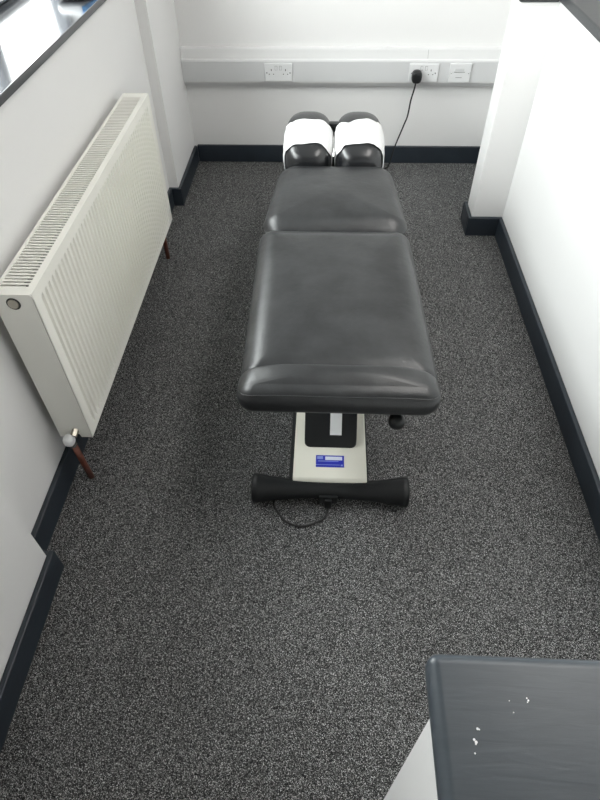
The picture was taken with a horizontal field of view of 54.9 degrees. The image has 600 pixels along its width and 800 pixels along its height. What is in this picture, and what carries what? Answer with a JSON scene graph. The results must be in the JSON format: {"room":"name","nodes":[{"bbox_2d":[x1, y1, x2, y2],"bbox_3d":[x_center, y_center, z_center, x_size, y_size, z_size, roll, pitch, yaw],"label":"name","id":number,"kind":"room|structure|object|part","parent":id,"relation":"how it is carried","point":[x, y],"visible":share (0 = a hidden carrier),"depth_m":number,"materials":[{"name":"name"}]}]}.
{"room":"examination room","nodes":[
{"label":"examination room","id":0,"kind":"room"},
{"bbox_2d":[0,0,194,680],"bbox_3d":[-0.953,-0.495,0.878,0.448,2.600,5.035,1,47,2],"label":"wall","id":1,"kind":"structure","parent":0,"point":[126,46],"depth_m":1.74,"materials":[{"name":"paint"}]},
{"bbox_2d":[0,0,106,106],"bbox_3d":[-0.922,-1.334,1.313,0.378,1.007,2.150,1,47,2],"label":"window","id":2,"kind":"structure","parent":1,"relation":"in","point":[31,31],"depth_m":1.79,"materials":[{"name":"glass"}]},
{"bbox_2d":[0,93,171,478],"bbox_3d":[-0.688,-0.464,2.103,0.132,0.747,1.346,1,47,2],"label":"radiator","id":3,"kind":"object","parent":1,"relation":"attached to","point":[72,295],"visible":1,"depth_m":1.79,"materials":[{"name":"white metal"}]},
{"bbox_3d":[-0.701,-0.071,1.607,0.102,0.547,0.003,1,47,2],"label":"panel","id":4,"kind":"part","parent":3,"relation":"part of","materials":[{"name":"white metal"}]},
{"bbox_3d":[-0.716,-0.546,2.050,0.012,0.517,1.274,1,47,2],"label":"panel","id":5,"kind":"part","parent":3,"relation":"part of","materials":[{"name":"white metal"}]},
{"bbox_2d":[0,93,148,297],"bbox_3d":[-0.677,-0.729,1.849,0.102,0.014,1.294,1,47,2],"label":"grille","id":6,"kind":"object","parent":3,"relation":"attached to","point":[109,141],"depth_m":1.70,"materials":[{"name":"white metal"}]},
{"bbox_2d":[0,146,198,752],"bbox_3d":[-0.741,0.362,1.785,0.088,0.099,5.017,1,47,2],"label":"baseboard","id":7,"kind":"structure","parent":1,"relation":"attached to","point":[21,656],"depth_m":1.63,"materials":[{"name":"paint"}]},
{"bbox_2d":[0,161,599,799],"bbox_3d":[0.097,0.442,1.833,2.720,0.100,5.235,1,47,2],"label":"floor","id":8,"kind":"structure","parent":0,"point":[196,642],"depth_m":1.74,"materials":[{"name":"carpet"}]},
{"bbox_2d":[237,111,440,526],"bbox_3d":[0.125,-0.422,2.132,0.545,0.630,1.665,1,47,2],"label":"table","id":9,"kind":"object","parent":8,"relation":"on","point":[337,331],"visible":0.96,"depth_m":1.78,"materials":[{"name":"black leather"}]},
{"bbox_3d":[0.029,-0.114,2.261,0.182,0.022,1.376,1,47,2],"label":"power cord","id":10,"kind":"part","parent":9,"relation":"part of","materials":[{"name":"black rubber"}]},
{"bbox_2d":[283,119,332,168],"bbox_3d":[0.033,-1.049,2.377,0.207,0.142,0.178,1,47,2],"label":"paper cover","id":11,"kind":"object","parent":9,"relation":"on","point":[300,131],"visible":0.94,"depth_m":2.34,"materials":[{"name":"white paper"}]},
{"bbox_2d":[316,456,342,465],"bbox_3d":[0.095,0.198,1.870,0.087,0.001,0.038,1,47,2],"label":"print","id":12,"kind":"object","parent":9,"relation":"on","point":[320,460],"depth_m":1.87,"materials":[{"name":"blue paper"}]},
{"bbox_2d":[325,456,341,459],"bbox_3d":[0.109,0.190,1.877,0.055,0.001,0.014,1,47,2],"label":"print","id":13,"kind":"object","parent":9,"relation":"on","point":[326,457],"depth_m":1.88,"materials":[{"name":"white paper"}]},
{"bbox_3d":[0.138,-1.061,2.372,0.009,0.039,0.221,1,47,2],"label":"rod","id":14,"kind":"part","parent":9,"relation":"part of","materials":[{"name":"silver metal"}]},
{"bbox_2d":[263,166,406,234],"bbox_3d":[0.132,-0.761,2.167,0.515,0.080,0.477,1,47,2],"label":"cushion","id":15,"kind":"object","parent":9,"relation":"on","point":[305,198],"depth_m":2.08,"materials":[{"name":"black leather"}]},
{"bbox_2d":[241,231,436,379],"bbox_3d":[0.113,-0.310,1.753,0.534,0.080,0.735,1,47,2],"label":"cushion","id":16,"kind":"object","parent":9,"relation":"on","point":[322,298],"depth_m":1.67,"materials":[{"name":"black leather"}]},
{"bbox_2d":[237,364,440,414],"bbox_3d":[0.098,-0.031,1.481,0.522,0.099,0.116,1,47,2],"label":"cushion","id":17,"kind":"object","parent":9,"relation":"on","point":[387,389],"depth_m":1.45,"materials":[{"name":"black leather"}]},
{"bbox_2d":[334,118,384,167],"bbox_3d":[0.242,-1.044,2.369,0.209,0.142,0.186,1,47,2],"label":"paper cover","id":18,"kind":"object","parent":9,"relation":"on","point":[359,131],"visible":0.92,"depth_m":2.33,"materials":[{"name":"white paper"}]},
{"bbox_3d":[0.255,0.056,1.525,0.045,0.044,0.045,1,47,2],"label":"adjusting knob","id":19,"kind":"part","parent":9,"relation":"part of","materials":[{"name":"black plastic"}]},
{"bbox_2d":[384,654,599,799],"bbox_3d":[0.493,0.776,0.773,0.741,1.000,0.483,1,47,2],"label":"desk","id":20,"kind":"object","parent":8,"relation":"on","point":[497,728],"visible":1,"depth_m":0.54,"materials":[{"name":"paint"}]},
{"bbox_2d":[174,0,511,155],"bbox_3d":[0.190,-2.361,2.574,2.720,2.600,0.100,1,47,2],"label":"wall","id":21,"kind":"structure","parent":0,"point":[220,114],"depth_m":3.05,"materials":[{"name":"paint"}]},
{"bbox_2d":[197,144,479,163],"bbox_3d":[0.275,-1.470,3.452,1.774,0.099,0.018,1,47,2],"label":"baseboard","id":22,"kind":"structure","parent":21,"relation":"attached to","point":[207,152],"depth_m":3.44,"materials":[{"name":"paint"}]},
{"bbox_2d":[180,46,501,85],"bbox_3d":[0.261,-1.780,3.090,1.790,0.183,0.053,1,47,2],"label":"cable trunking","id":23,"kind":"object","parent":21,"relation":"attached to","point":[201,65],"visible":0.75,"depth_m":3.06,"materials":[{"name":"white plastic"}]},
{"bbox_2d":[264,63,291,81],"bbox_3d":[-0.115,-1.753,3.094,0.148,0.088,0.012,1,47,2],"label":"double socket","id":24,"kind":"object","parent":23,"relation":"attached to","point":[274,72],"visible":1,"depth_m":3.09,"materials":[{"name":"white plastic"}]},
{"bbox_3d":[0.260,-1.752,3.085,1.790,0.098,0.005,1,47,2],"label":"lid","id":25,"kind":"part","parent":23,"relation":"part of","materials":[{"name":"grey plastic"}]},
{"bbox_2d":[408,64,438,81],"bbox_3d":[0.655,-1.735,3.066,0.154,0.088,0.012,1,47,2],"label":"double socket","id":26,"kind":"object","parent":23,"relation":"attached to","point":[429,71],"visible":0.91,"depth_m":3.06,"materials":[{"name":"white plastic"}]},
{"bbox_2d":[384,69,421,168],"bbox_3d":[0.357,-1.232,2.938,0.138,0.531,1.059,20,51,18],"label":"plug","id":27,"kind":"object","parent":26,"relation":"in","point":[416,77],"visible":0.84,"depth_m":3.07,"materials":[{"name":"black plastic"}]},
{"bbox_2d":[448,63,471,82],"bbox_3d":[0.846,-1.730,3.059,0.112,0.093,0.012,1,47,2],"label":"outlet plate","id":28,"kind":"object","parent":23,"relation":"attached to","point":[458,72],"visible":1,"depth_m":3.06,"materials":[{"name":"white plastic"}]},
{"bbox_2d":[468,0,599,478],"bbox_3d":[1.053,-0.449,0.803,0.576,2.600,5.035,1,47,2],"label":"wall","id":29,"kind":"structure","parent":0,"point":[537,170],"depth_m":2.21,"materials":[{"name":"paint"}]},
{"bbox_2d":[460,201,599,542],"bbox_3d":[0.908,0.400,1.724,0.294,0.099,5.017,1,47,2],"label":"baseboard","id":30,"kind":"structure","parent":29,"relation":"attached to","point":[585,470],"depth_m":2.20,"materials":[{"name":"paint"}]},
{"bbox_2d":[519,0,599,42],"bbox_3d":[1.013,-0.255,1.018,0.502,0.033,5.035,1,47,2],"label":"trim","id":31,"kind":"structure","parent":29,"relation":"attached to","point":[587,12],"depth_m":2.02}
]}

